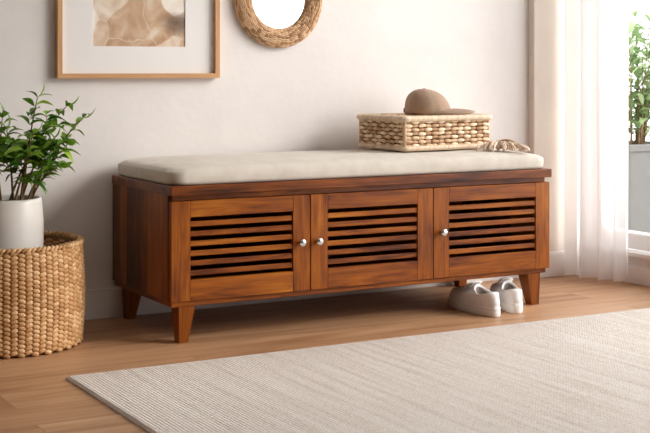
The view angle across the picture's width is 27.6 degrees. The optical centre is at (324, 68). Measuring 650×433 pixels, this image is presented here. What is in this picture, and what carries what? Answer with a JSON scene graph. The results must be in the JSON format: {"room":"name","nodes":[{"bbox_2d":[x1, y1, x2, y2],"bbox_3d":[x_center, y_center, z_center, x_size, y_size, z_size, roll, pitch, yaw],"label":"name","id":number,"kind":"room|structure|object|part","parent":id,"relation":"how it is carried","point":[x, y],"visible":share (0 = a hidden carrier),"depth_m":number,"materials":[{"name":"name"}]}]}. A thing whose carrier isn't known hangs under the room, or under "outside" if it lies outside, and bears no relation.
{"room":"entryway","nodes":[
{"label":"entryway","id":0,"kind":"room"},
{"bbox_2d":[0,0,528,289],"bbox_3d":[-1.061,-0.492,4.173,4.955,2.600,0.150,0,0,-29],"label":"wall","id":1,"kind":"structure","parent":0,"point":[359,56],"depth_m":4.56,"materials":[{"name":"paint"}]},
{"bbox_2d":[55,0,219,78],"bbox_3d":[-0.605,-0.330,4.325,0.562,0.725,0.024,0,0,-29],"label":"picture frame","id":2,"kind":"object","parent":1,"relation":"attached to","point":[94,38],"visible":1,"depth_m":4.33,"materials":[{"name":"brown wood"}]},
{"bbox_2d":[93,0,184,46],"bbox_3d":[-0.608,-0.329,4.333,0.329,0.524,0.003,0,0,-29],"label":"artwork","id":3,"kind":"object","parent":2,"relation":"attached to","point":[116,23],"depth_m":4.33},
{"bbox_2d":[234,0,321,47],"bbox_3d":[-0.157,-0.240,4.571,0.342,0.342,0.028,0,0,-29],"label":"mirror","id":4,"kind":"object","parent":1,"relation":"attached to","point":[271,23],"visible":1,"depth_m":4.57,"materials":[{"name":"brown wicker"}]},
{"bbox_2d":[252,0,304,28],"bbox_3d":[-0.161,-0.240,4.579,0.222,0.222,0.003,0,0,-29],"label":"mirror glass","id":5,"kind":"object","parent":4,"relation":"attached to","point":[266,14],"depth_m":4.58,"materials":[{"name":"white mirror"}]},
{"bbox_2d":[84,275,518,319],"bbox_3d":[-1.126,0.760,4.042,4.386,0.096,0.014,0,0,-29],"label":"baseboard","id":6,"kind":"structure","parent":1,"relation":"attached to","point":[102,303],"depth_m":4.34,"materials":[{"name":"white paint"}]},
{"bbox_2d":[529,0,564,251],"bbox_3d":[0.906,-0.492,5.164,0.254,2.600,0.036,0,0,-29],"label":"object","id":7,"kind":"structure","parent":1,"relation":"attached to","point":[546,17],"depth_m":5.12,"materials":[{"name":"paint"}]},
{"bbox_2d":[540,251,566,277],"bbox_3d":[0.910,0.760,5.138,0.243,0.096,0.014,0,0,-29],"label":"trim","id":8,"kind":"structure","parent":1,"relation":"attached to","point":[556,268],"depth_m":5.12,"materials":[{"name":"white paint"}]},
{"bbox_2d":[0,275,649,432],"bbox_3d":[0.341,0.858,1.662,4.955,0.100,5.900,0,0,-29],"label":"floor","id":9,"kind":"structure","parent":0,"point":[36,395],"depth_m":4.04,"materials":[{"name":"brown wood"}]},
{"bbox_2d":[0,231,85,358],"bbox_3d":[-0.934,0.655,3.883,0.459,0.306,0.458,0,0,32],"label":"woven basket","id":10,"kind":"object","parent":9,"relation":"on","point":[42,290],"visible":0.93,"depth_m":3.71,"materials":[{"name":"brown wicker"}]},
{"bbox_2d":[0,85,94,248],"bbox_3d":[-0.925,0.409,3.859,0.445,0.737,0.363,0,0,-29],"label":"potted plant","id":11,"kind":"object","parent":10,"relation":"in","point":[21,215],"visible":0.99,"depth_m":3.83,"materials":[{"name":"green plant"}]},
{"bbox_3d":[-0.908,0.294,3.864,0.083,0.232,0.066,0,0,-29],"label":"stem","id":12,"kind":"part","parent":11,"relation":"part of","materials":[{"name":"green plant"}]},
{"bbox_3d":[-0.935,0.579,3.882,0.213,0.398,0.213,0,0,-29],"label":"pot","id":13,"kind":"part","parent":11,"relation":"part of","materials":[{"name":"white ceramic"}]},
{"bbox_3d":[-0.884,0.248,3.884,0.121,0.325,0.075,0,0,-21],"label":"stem","id":14,"kind":"part","parent":11,"relation":"part of","materials":[{"name":"green plant"}]},
{"bbox_3d":[-0.884,0.292,3.963,0.103,0.237,0.063,0,0,-13],"label":"stem","id":15,"kind":"part","parent":11,"relation":"part of","materials":[{"name":"green plant"}]},
{"bbox_3d":[-0.861,0.299,3.821,0.076,0.223,0.119,0,0,13],"label":"stem","id":16,"kind":"part","parent":11,"relation":"part of","materials":[{"name":"green plant"}]},
{"bbox_3d":[-0.837,0.346,3.837,0.073,0.131,0.155,0,0,-33],"label":"stem","id":17,"kind":"part","parent":11,"relation":"part of","materials":[{"name":"plant"}]},
{"bbox_3d":[-0.850,0.262,3.917,0.157,0.298,0.164,0,0,-29],"label":"stem","id":18,"kind":"part","parent":11,"relation":"part of","materials":[{"name":"green plant"}]},
{"bbox_3d":[-0.834,0.311,3.865,0.127,0.200,0.095,0,0,-29],"label":"stem","id":19,"kind":"part","parent":11,"relation":"part of","materials":[{"name":"green plant"}]},
{"bbox_3d":[-0.826,0.325,3.864,0.106,0.172,0.092,0,0,-13],"label":"stem","id":20,"kind":"part","parent":11,"relation":"part of","materials":[{"name":"green plant"}]},
{"bbox_3d":[-0.801,0.278,3.860,0.172,0.265,0.085,0,0,24],"label":"stem","id":21,"kind":"part","parent":11,"relation":"part of","materials":[{"name":"green plant"}]},
{"bbox_2d":[112,168,551,343],"bbox_3d":[0.047,0.576,4.389,1.400,0.463,0.511,0,0,-29],"label":"bench","id":22,"kind":"object","parent":9,"relation":"on","point":[179,248],"visible":0.98,"depth_m":4.18,"materials":[{"name":"brown wood"}]},
{"bbox_3d":[-0.620,0.754,4.270,0.053,0.108,0.058,0,0,-29],"label":"leg","id":23,"kind":"part","parent":22,"relation":"part of","materials":[{"name":"brown wood"}]},
{"bbox_3d":[-0.565,0.528,4.074,0.020,0.312,0.464,0,0,-29],"label":"panel","id":24,"kind":"part","parent":22,"relation":"part of","materials":[{"name":"brown wood"}]},
{"bbox_3d":[-0.419,0.754,3.910,0.053,0.108,0.058,0,0,-29],"label":"leg","id":25,"kind":"part","parent":22,"relation":"part of","materials":[{"name":"brown wood"}]},
{"bbox_3d":[-0.252,0.537,3.970,0.460,0.294,0.020,0,0,-29],"label":"door","id":26,"kind":"part","parent":22,"relation":"part of","materials":[{"name":"brown wood"}]},
{"bbox_3d":[-0.071,0.534,4.045,0.025,0.025,0.025,0,0,-29],"label":"knob","id":27,"kind":"part","parent":22,"relation":"part of","materials":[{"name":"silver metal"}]},
{"bbox_3d":[-0.019,0.534,4.074,0.025,0.025,0.025,0,0,-29],"label":"knob","id":28,"kind":"part","parent":22,"relation":"part of","materials":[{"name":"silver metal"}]},
{"bbox_3d":[-0.078,0.528,4.605,1.347,0.312,0.011,0,0,-29],"label":"panel","id":29,"kind":"part","parent":22,"relation":"part of","materials":[{"name":"brown wood"}]},
{"bbox_3d":[0.038,0.692,4.401,1.380,0.016,0.475,0,0,-29],"label":"plinth frame","id":30,"kind":"part","parent":22,"relation":"part of","materials":[{"name":"brown wood"}]},
{"bbox_2d":[118,148,543,185],"bbox_3d":[0.043,0.313,4.394,1.392,0.064,0.484,0,0,-29],"label":"bench cushion","id":31,"kind":"object","parent":22,"relation":"on","point":[181,170],"visible":0.88,"depth_m":4.16,"materials":[{"name":"fabric"}]},
{"bbox_2d":[356,88,492,151],"bbox_3d":[0.353,0.171,4.624,0.403,0.201,0.302,0,0,-33],"label":"wicker box","id":32,"kind":"object","parent":31,"relation":"on","point":[401,132],"depth_m":4.54,"materials":[{"name":"wicker"}]},
{"bbox_3d":[0.348,0.168,4.627,0.358,0.011,0.259,0,0,-33],"label":"lid","id":33,"kind":"part","parent":32,"relation":"part of","materials":[{"name":"wicker"}]},
{"bbox_3d":[0.363,0.118,4.659,0.164,0.090,0.164,0,0,12],"label":"crown","id":34,"kind":"part","parent":32,"relation":"part of","materials":[{"name":"fabric"}]},
{"bbox_3d":[0.402,0.117,4.650,0.250,0.092,0.164,0,0,12],"label":"baseball cap","id":35,"kind":"part","parent":32,"relation":"part of","materials":[{"name":"brown fabric"}]},
{"bbox_2d":[475,139,529,151],"bbox_3d":[0.605,0.263,4.520,0.186,0.041,0.111,0,0,0],"label":"fringed throw","id":36,"kind":"object","parent":31,"relation":"on","point":[505,144],"visible":1,"depth_m":4.50,"materials":[{"name":"fabric"}]},
{"bbox_3d":[0.621,0.261,4.534,0.109,0.036,0.012,0,0,0],"label":"cord","id":37,"kind":"part","parent":36,"relation":"part of","materials":[{"name":"beige fabric"}]},
{"bbox_3d":[0.149,0.380,4.203,1.373,0.016,0.020,0,0,-29],"label":"rail","id":38,"kind":"part","parent":22,"relation":"part of","materials":[{"name":"brown wood"}]},
{"bbox_3d":[0.149,0.537,4.193,0.452,0.294,0.020,0,0,-29],"label":"door","id":39,"kind":"part","parent":22,"relation":"part of","materials":[{"name":"brown wood"}]},
{"bbox_3d":[0.384,0.534,4.299,0.025,0.025,0.025,0,0,-29],"label":"knob","id":40,"kind":"part","parent":22,"relation":"part of","materials":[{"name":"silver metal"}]},
{"bbox_3d":[0.498,0.754,4.894,0.053,0.108,0.058,0,0,-29],"label":"leg","id":41,"kind":"part","parent":22,"relation":"part of","materials":[{"name":"brown wood"}]},
{"bbox_3d":[0.556,0.537,4.421,0.477,0.294,0.020,0,0,-29],"label":"door","id":42,"kind":"part","parent":22,"relation":"part of","materials":[{"name":"brown wood"}]},
{"bbox_3d":[0.629,0.528,4.741,0.020,0.312,0.464,0,0,-29],"label":"panel","id":43,"kind":"part","parent":22,"relation":"part of","materials":[{"name":"brown wood"}]},
{"bbox_3d":[0.699,0.754,4.535,0.053,0.108,0.058,0,0,-29],"label":"leg","id":44,"kind":"part","parent":22,"relation":"part of","materials":[{"name":"brown wood"}]},
{"bbox_2d":[66,308,649,432],"bbox_3d":[0.851,0.803,3.059,2.293,0.010,2.142,0,0,-29],"label":"area rug","id":45,"kind":"object","parent":9,"relation":"on","point":[587,373],"visible":1,"depth_m":3.33,"materials":[{"name":"carpet"}]},
{"bbox_2d":[448,281,500,316],"bbox_3d":[0.501,0.756,4.401,0.094,0.102,0.263,0,0,-29],"label":"sneaker","id":46,"kind":"object","parent":9,"relation":"on","point":[474,298],"visible":1,"depth_m":4.36,"materials":[{"name":"white rubber"}]},
{"bbox_2d":[490,277,522,313],"bbox_3d":[0.617,0.756,4.475,0.094,0.102,0.263,0,0,-9],"label":"sneaker","id":47,"kind":"object","parent":9,"relation":"on","point":[510,295],"visible":0.93,"depth_m":4.38,"materials":[{"name":"white rubber"}]},
{"bbox_2d":[628,248,649,264],"bbox_3d":[2.438,-0.492,2.834,0.150,2.600,5.600,0,0,-29],"label":"wall","id":48,"kind":"structure","parent":0,"point":[630,259],"depth_m":4.95,"materials":[{"name":"paint"}]},
{"bbox_2d":[622,262,649,286],"bbox_3d":[2.380,0.769,2.770,0.014,0.078,5.545,0,0,-29],"label":"baseboard","id":49,"kind":"structure","parent":48,"relation":"attached to","point":[639,274],"depth_m":4.93,"materials":[{"name":"white paint"}]},
{"bbox_2d":[628,230,649,259],"bbox_3d":[1.855,-0.423,3.794,0.112,2.258,3.305,0,0,-29],"label":"window","id":50,"kind":"structure","parent":48,"relation":"in","point":[637,240],"depth_m":4.97,"materials":[{"name":"white"}]},
{"bbox_3d":[1.829,0.697,3.779,0.052,0.018,3.305,0,0,-29],"label":"sill","id":51,"kind":"part","parent":50,"relation":"part of","materials":[{"name":"white"}]},
{"bbox_3d":[1.839,-1.622,3.656,0.096,0.021,3.420,0,0,-29],"label":"curtain rod","id":52,"kind":"object","parent":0,"visible":0},
{"bbox_2d":[564,0,628,281],"bbox_3d":[1.023,-0.408,5.015,0.302,2.408,0.082,0,0,44],"label":"sheer curtain","id":53,"kind":"object","parent":52,"relation":"hanging from","point":[596,32],"visible":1,"depth_m":4.98,"materials":[{"name":"white fabric"}]},
{"label":"outside","id":54,"kind":"structure","parent":0,"visible":0},
{"bbox_3d":[3.045,0.878,5.234,3.250,0.100,11.000,0,0,-29],"label":"floor","id":55,"kind":"structure","parent":54,"visible":0},
{"bbox_2d":[628,7,649,232],"bbox_3d":[1.341,0.276,5.819,0.495,1.104,0.340,0,0,-29],"label":"planter","id":56,"kind":"object","parent":55,"relation":"on","point":[638,149],"visible":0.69,"depth_m":5.74,"materials":[{"name":"concrete"}]},
{"bbox_3d":[1.327,0.091,5.746,0.008,0.564,0.088,0,0,17],"label":"stem","id":57,"kind":"part","parent":56,"relation":"part of","materials":[{"name":"green plant"}]},
{"bbox_3d":[1.362,0.076,5.873,0.008,0.594,0.022,0,0,16],"label":"stem","id":58,"kind":"part","parent":56,"relation":"part of","materials":[{"name":"green plant"}]},
{"bbox_3d":[1.381,0.048,5.857,0.034,0.650,0.013,0,0,-29],"label":"stem","id":59,"kind":"part","parent":56,"relation":"part of","materials":[{"name":"green plant"}]},
{"bbox_3d":[1.372,0.162,5.787,0.009,0.422,0.014,0,0,-29],"label":"stem","id":60,"kind":"part","parent":56,"relation":"part of","materials":[{"name":"green plant"}]},
{"bbox_3d":[1.392,0.111,5.797,0.008,0.524,0.009,0,0,16],"label":"stem","id":61,"kind":"part","parent":56,"relation":"part of","materials":[{"name":"green plant"}]},
{"bbox_3d":[1.396,0.061,5.762,0.009,0.624,0.070,0,0,-29],"label":"stem","id":62,"kind":"part","parent":56,"relation":"part of","materials":[{"name":"green plant"}]},
{"bbox_3d":[1.430,0.106,5.808,0.049,0.534,0.050,0,0,-29],"label":"stem","id":63,"kind":"part","parent":56,"relation":"part of","materials":[{"name":"green plant"}]},
{"bbox_3d":[1.418,0.101,5.815,0.031,0.545,0.029,0,0,-29],"label":"stem","id":64,"kind":"part","parent":56,"relation":"part of","materials":[{"name":"green plant"}]}
]}

